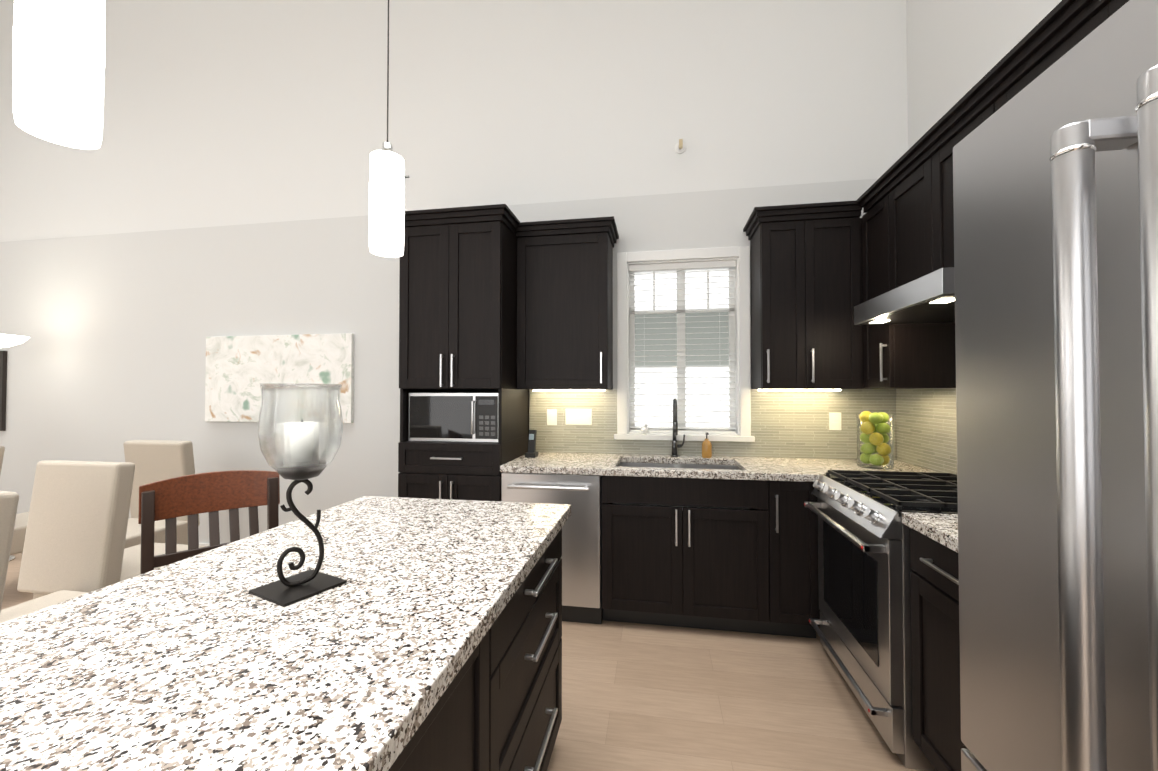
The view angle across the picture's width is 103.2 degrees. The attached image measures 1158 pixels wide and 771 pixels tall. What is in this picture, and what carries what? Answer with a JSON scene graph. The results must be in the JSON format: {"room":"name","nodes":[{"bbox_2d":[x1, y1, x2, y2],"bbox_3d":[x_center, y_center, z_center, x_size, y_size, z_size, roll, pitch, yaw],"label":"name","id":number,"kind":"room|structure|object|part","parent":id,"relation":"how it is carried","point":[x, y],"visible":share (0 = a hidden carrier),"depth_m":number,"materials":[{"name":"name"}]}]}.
{"room":"kitchen and dining room","nodes":[
{"label":"kitchen and dining room","id":0,"kind":"room"},
{"bbox_2d":[0,0,907,543],"bbox_3d":[-2.087,-1.394,3.760,8.800,5.600,0.160,0,-1,10],"label":"wall","id":1,"kind":"structure","parent":0,"point":[216,184],"depth_m":3.65,"materials":[{"name":"white paint"}]},
{"bbox_2d":[0,351,6,430],"bbox_3d":[-5.568,0.049,4.234,0.670,0.730,0.034,0,-1,10],"label":"picture frame","id":2,"kind":"object","parent":1,"relation":"attached to","point":[3,370],"visible":1,"depth_m":4.17,"materials":[{"name":"grey"}]},
{"bbox_2d":[199,543,209,545],"bbox_3d":[-3.616,1.359,3.886,5.268,0.100,0.017,0,-1,10],"label":"baseboard","id":3,"kind":"structure","parent":1,"relation":"attached to","point":[204,544],"depth_m":3.78,"materials":[{"name":"white"}]},
{"bbox_2d":[205,333,353,422],"bbox_3d":[-2.429,-0.055,3.696,1.340,0.700,0.032,0,-1,10],"label":"picture","id":4,"kind":"object","parent":1,"relation":"attached to","point":[240,370],"visible":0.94,"depth_m":3.70},
{"bbox_2d":[515,216,618,390],"bbox_3d":[-0.070,-0.513,3.125,0.654,1.102,0.374,0,-1,10],"label":"upper cabinet","id":5,"kind":"object","parent":1,"relation":"attached to","point":[565,304],"depth_m":3.00,"materials":[{"name":"brown wood"}]},
{"bbox_3d":[-0.073,0.034,3.234,0.510,0.011,0.025,0,-1,10],"label":"under cabinet led strip","id":6,"kind":"part","parent":5,"relation":"part of","materials":[{"name":"white plastic"}]},
{"bbox_2d":[675,139,685,153],"bbox_3d":[0.704,-1.664,3.178,0.080,0.080,0.072,0,-1,10],"label":"sprinkler","id":7,"kind":"object","parent":1,"relation":"attached to","point":[680,146],"visible":1,"depth_m":3.20,"materials":[{"name":"white metal"}]},
{"bbox_2d":[614,246,754,441],"bbox_3d":[0.726,-0.274,3.249,0.936,1.333,0.235,0,-1,10],"label":"window","id":8,"kind":"structure","parent":1,"relation":"in","point":[691,332],"depth_m":3.30,"materials":[{"name":"white wood"}]},
{"bbox_2d":[638,423,649,433],"bbox_3d":[0.451,0.302,3.193,0.078,0.077,0.044,0,-1,10],"label":"bird figurine","id":9,"kind":"object","parent":8,"relation":"on","point":[644,429],"visible":1,"depth_m":3.18,"materials":[{"name":"white ceramic"}]},
{"bbox_2d":[629,260,735,432],"bbox_3d":[0.723,-0.265,3.232,0.730,1.189,0.060,0,-1,10],"label":"window blinds","id":10,"kind":"object","parent":8,"relation":"attached to","point":[689,266],"visible":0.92,"depth_m":3.22,"materials":[{"name":"white plastic"}]},
{"bbox_2d":[529,389,892,458],"bbox_3d":[0.838,0.255,3.142,2.432,0.454,0.008,0,-1,10],"label":"tile backsplash","id":11,"kind":"structure","parent":1,"relation":"attached to","point":[789,424],"depth_m":3.07,"materials":[{"name":"tile"}]},
{"bbox_2d":[547,409,556,424],"bbox_3d":[-0.196,0.229,3.313,0.072,0.115,0.007,0,-1,10],"label":"electrical outlet","id":12,"kind":"object","parent":11,"relation":"attached to","point":[551,416],"visible":1,"depth_m":3.31,"materials":[{"name":"white plastic"}]},
{"bbox_2d":[565,409,591,424],"bbox_3d":[-0.003,0.223,3.280,0.190,0.115,0.008,0,-1,10],"label":"switch plate","id":13,"kind":"object","parent":11,"relation":"attached to","point":[578,416],"visible":1,"depth_m":3.28,"materials":[{"name":"white plastic"}]},
{"bbox_2d":[829,412,840,429],"bbox_3d":[1.672,0.233,2.992,0.072,0.115,0.007,0,-1,10],"label":"electrical outlet","id":14,"kind":"object","parent":11,"relation":"attached to","point":[834,420],"visible":1,"depth_m":2.99,"materials":[{"name":"white plastic"}]},
{"bbox_2d":[743,200,922,390],"bbox_3d":[1.545,-0.518,2.848,0.934,1.102,0.374,0,-1,10],"label":"upper cabinet","id":15,"kind":"object","parent":1,"relation":"attached to","point":[806,269],"depth_m":2.74,"materials":[{"name":"brown wood"}]},
{"bbox_3d":[1.426,0.030,2.976,0.500,0.011,0.025,0,-1,10],"label":"under cabinet led strip","id":16,"kind":"part","parent":15,"relation":"part of","materials":[{"name":"white plastic"}]},
{"bbox_2d":[1,553,924,770],"bbox_3d":[-2.685,1.397,0.233,8.800,0.100,7.300,0,-1,10],"label":"floor","id":17,"kind":"structure","parent":0,"point":[641,697],"depth_m":1.98,"materials":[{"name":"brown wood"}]},
{"bbox_2d":[0,446,28,554],"bbox_3d":[-3.807,0.884,3.044,0.480,1.021,0.557,0,-1,10],"label":"dining chair","id":18,"kind":"object","parent":17,"relation":"on","point":[19,534],"visible":0.15,"depth_m":2.94,"materials":[{"name":"beige fabric"}]},
{"bbox_2d":[0,334,29,561],"bbox_3d":[-4.690,0.502,3.637,0.410,1.805,0.410,0,-1,10],"label":"torchiere floor lamp","id":19,"kind":"object","parent":17,"relation":"on","point":[6,340],"visible":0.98,"depth_m":3.67,"materials":[{"name":"silver metal"}]},
{"bbox_2d":[0,491,88,623],"bbox_3d":[-2.079,0.861,1.702,0.480,1.021,0.557,0,-1,10],"label":"dining chair","id":20,"kind":"object","parent":17,"relation":"on","point":[8,505],"visible":0.04,"depth_m":1.52,"materials":[{"name":"beige fabric"}]},
{"bbox_2d":[17,460,204,598],"bbox_3d":[-2.313,0.872,2.346,0.480,1.021,0.557,0,-1,10],"label":"dining chair","id":21,"kind":"object","parent":17,"relation":"on","point":[76,529],"visible":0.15,"depth_m":2.11,"materials":[{"name":"beige fabric"}]},
{"bbox_2d":[123,440,199,548],"bbox_3d":[-2.892,0.882,2.934,0.480,1.021,0.557,0,-1,10],"label":"dining chair","id":22,"kind":"object","parent":17,"relation":"on","point":[155,460],"visible":0.27,"depth_m":3.08,"materials":[{"name":"beige fabric"}]},
{"bbox_2d":[138,470,279,574],"bbox_3d":[-1.318,0.860,1.686,0.440,1.022,0.518,1,-1,-44],"label":"bar stool","id":23,"kind":"object","parent":17,"relation":"on","point":[191,497],"visible":0.4,"depth_m":1.82,"materials":[{"name":"brown wood"}]},
{"bbox_2d":[398,204,528,501],"bbox_3d":[-0.747,0.165,3.078,0.754,2.460,0.674,0,-1,10],"label":"tall cabinet","id":24,"kind":"object","parent":17,"relation":"on","point":[458,301],"visible":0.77,"depth_m":2.80,"materials":[{"name":"brown wood"}]},
{"bbox_2d":[408,393,497,441],"bbox_3d":[-0.744,0.201,3.089,0.605,0.303,0.533,0,-1,10],"label":"microwave","id":25,"kind":"object","parent":24,"relation":"in","point":[462,417],"visible":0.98,"depth_m":2.85,"materials":[{"name":"silver metal"}]},
{"bbox_2d":[384,512,570,770],"bbox_3d":[-0.640,0.917,0.635,0.838,0.874,2.410,0,-1,10],"label":"kitchen island","id":26,"kind":"object","parent":17,"relation":"on","point":[501,710],"depth_m":1.12,"materials":[{"name":"brown wood"}]},
{"bbox_2d":[0,496,570,770],"bbox_3d":[-0.670,0.460,0.638,0.880,0.040,2.450,0,-1,10],"label":"island countertop","id":27,"kind":"structure","parent":26,"relation":"on","point":[176,666],"depth_m":0.77,"materials":[{"name":"white stone"}]},
{"bbox_2d":[249,383,346,606],"bbox_3d":[-0.617,0.221,1.013,0.172,0.448,0.172,0,-1,10],"label":"hurricane candle holder","id":28,"kind":"object","parent":27,"relation":"on","point":[300,429],"visible":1,"depth_m":0.97,"materials":[{"name":"clear glass"}]},
{"bbox_3d":[-0.614,0.096,1.017,0.162,0.198,0.162,0,-1,10],"label":"glass","id":29,"kind":"part","parent":28,"relation":"part of","materials":[{"name":"white"}]},
{"bbox_2d":[501,472,602,623],"bbox_3d":[-0.125,0.958,2.943,0.597,0.870,0.666,0,-1,10],"label":"dishwasher","id":30,"kind":"object","parent":17,"relation":"on","point":[581,556],"visible":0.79,"depth_m":2.65,"materials":[{"name":"silver metal"}]},
{"bbox_2d":[602,487,772,634],"bbox_3d":[0.629,1.061,2.854,0.907,0.660,0.618,0,-1,10],"label":"base cabinet","id":31,"kind":"object","parent":17,"relation":"on","point":[754,569],"depth_m":2.56,"materials":[{"name":"brown wood"}]},
{"bbox_2d":[733,480,819,637],"bbox_3d":[1.175,0.953,2.762,0.318,0.872,0.618,0,-1,10],"label":"base cabinet","id":32,"kind":"object","parent":17,"relation":"on","point":[795,527],"depth_m":2.46,"materials":[{"name":"brown wood"}]},
{"bbox_2d":[500,398,939,509],"bbox_3d":[0.784,0.397,2.826,2.432,0.635,0.644,0,-1,10],"label":"countertop","id":33,"kind":"structure","parent":32,"relation":"on","point":[673,465],"depth_m":2.72,"materials":[{"name":"stone"}]},
{"bbox_2d":[525,430,537,457],"bbox_3d":[-0.319,0.390,3.095,0.070,0.180,0.090,0,-1,10],"label":"cordless phone","id":34,"kind":"object","parent":33,"relation":"on","point":[531,453],"visible":1,"depth_m":3.09,"materials":[{"name":"black plastic"}]},
{"bbox_2d":[670,398,684,456],"bbox_3d":[0.654,0.281,3.023,0.099,0.397,0.213,0,-1,10],"label":"faucet","id":35,"kind":"object","parent":33,"relation":"on","point":[675,424],"depth_m":3.01,"materials":[{"name":"grey metal"}]},
{"bbox_2d":[702,432,711,457],"bbox_3d":[0.851,0.396,3.055,0.064,0.167,0.067,0,-1,10],"label":"soap dispenser","id":36,"kind":"object","parent":33,"relation":"on","point":[706,448],"visible":1,"depth_m":3.03,"materials":[{"name":"brown"}]},
{"bbox_2d":[856,411,893,469],"bbox_3d":[1.717,0.311,2.660,0.186,0.324,0.186,0,-1,10],"label":"jar","id":37,"kind":"object","parent":33,"relation":"on","point":[870,427],"visible":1,"depth_m":2.63,"materials":[{"name":"yellow"}]},
{"bbox_2d":[804,470,957,770],"bbox_3d":[1.483,0.904,1.982,0.750,0.945,0.760,0,-1,10],"label":"gas range","id":38,"kind":"object","parent":17,"relation":"on","point":[864,620],"visible":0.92,"depth_m":1.83,"materials":[{"name":"silver metal"}]},
{"bbox_2d":[901,512,967,770],"bbox_3d":[1.401,0.905,1.147,0.650,0.914,0.912,0,-1,10],"label":"base cabinet","id":39,"kind":"object","parent":17,"relation":"on","point":[935,663],"visible":0.12,"depth_m":1.50,"materials":[{"name":"brown wood"}]},
{"bbox_2d":[953,0,1157,770],"bbox_3d":[1.038,0.456,0.359,1.058,1.785,0.722,0,-1,10],"label":"refrigerator","id":40,"kind":"object","parent":17,"relation":"on","point":[1055,183],"visible":1,"depth_m":0.53,"materials":[{"name":"grey metal"}]},
{"bbox_2d":[906,0,1061,388],"bbox_3d":[1.536,-1.467,-0.540,0.200,5.600,7.112,0,-1,10],"label":"wall","id":41,"kind":"structure","parent":0,"point":[957,50],"depth_m":2.52,"materials":[{"name":"white paint"}]},
{"bbox_2d":[893,156,920,288],"bbox_3d":[1.728,-0.726,2.130,0.328,0.610,0.440,0,-1,10],"label":"upper cabinet","id":42,"kind":"object","parent":41,"relation":"attached to","point":[905,200],"depth_m":2.22,"materials":[{"name":"brown wood"}]},
{"bbox_2d":[854,267,954,324],"bbox_3d":[1.616,-0.368,1.981,0.495,0.101,0.754,0,-1,10],"label":"range hood","id":43,"kind":"object","parent":42,"relation":"attached to","point":[929,298],"visible":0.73,"depth_m":1.95,"materials":[{"name":"silver metal"}]},
{"bbox_2d":[861,180,955,388],"bbox_3d":[1.787,-0.506,2.467,0.328,1.040,0.373,0,-1,10],"label":"upper cabinet","id":44,"kind":"object","parent":41,"relation":"attached to","point":[915,355],"depth_m":2.37,"materials":[{"name":"brown wood"}]},
{"bbox_2d":[893,388,956,473],"bbox_3d":[1.837,0.069,1.795,0.006,0.780,2.310,0,-1,10],"label":"tile backsplash","id":45,"kind":"structure","parent":41,"relation":"attached to","point":[925,421],"depth_m":2.60,"materials":[{"name":"tile"}]},
{"bbox_2d":[917,88,992,276],"bbox_3d":[1.674,-0.732,1.815,0.328,0.610,0.439,0,-1,10],"label":"upper cabinet","id":46,"kind":"object","parent":41,"relation":"attached to","point":[935,205],"depth_m":1.94,"materials":[{"name":"brown wood"}]},
{"bbox_2d":[993,0,1128,113],"bbox_3d":[1.563,-0.528,1.164,0.328,1.040,0.996,0,-1,10],"label":"upper cabinet","id":47,"kind":"object","parent":41,"relation":"attached to","point":[1071,30],"depth_m":1.37,"materials":[{"name":"brown wood"}]},
{"bbox_3d":[-2.685,-4.302,0.329,8.800,0.100,7.300,0,-1,10],"label":"ceiling","id":48,"kind":"structure","parent":0,"visible":0},
{"bbox_2d":[13,0,104,148],"bbox_3d":[-0.697,-2.292,0.648,0.120,3.910,0.120,0,-1,10],"label":"pendant light","id":49,"kind":"object","parent":48,"relation":"hanging from","point":[58,67],"visible":1,"depth_m":0.59,"materials":[{"name":"white glass"}]},
{"bbox_2d":[369,0,409,256],"bbox_3d":[-0.476,-2.283,1.167,0.120,3.910,0.120,0,-1,10],"label":"pendant light","id":50,"kind":"object","parent":48,"relation":"hanging from","point":[386,205],"visible":1,"depth_m":1.10,"materials":[{"name":"white glass"}]}
]}

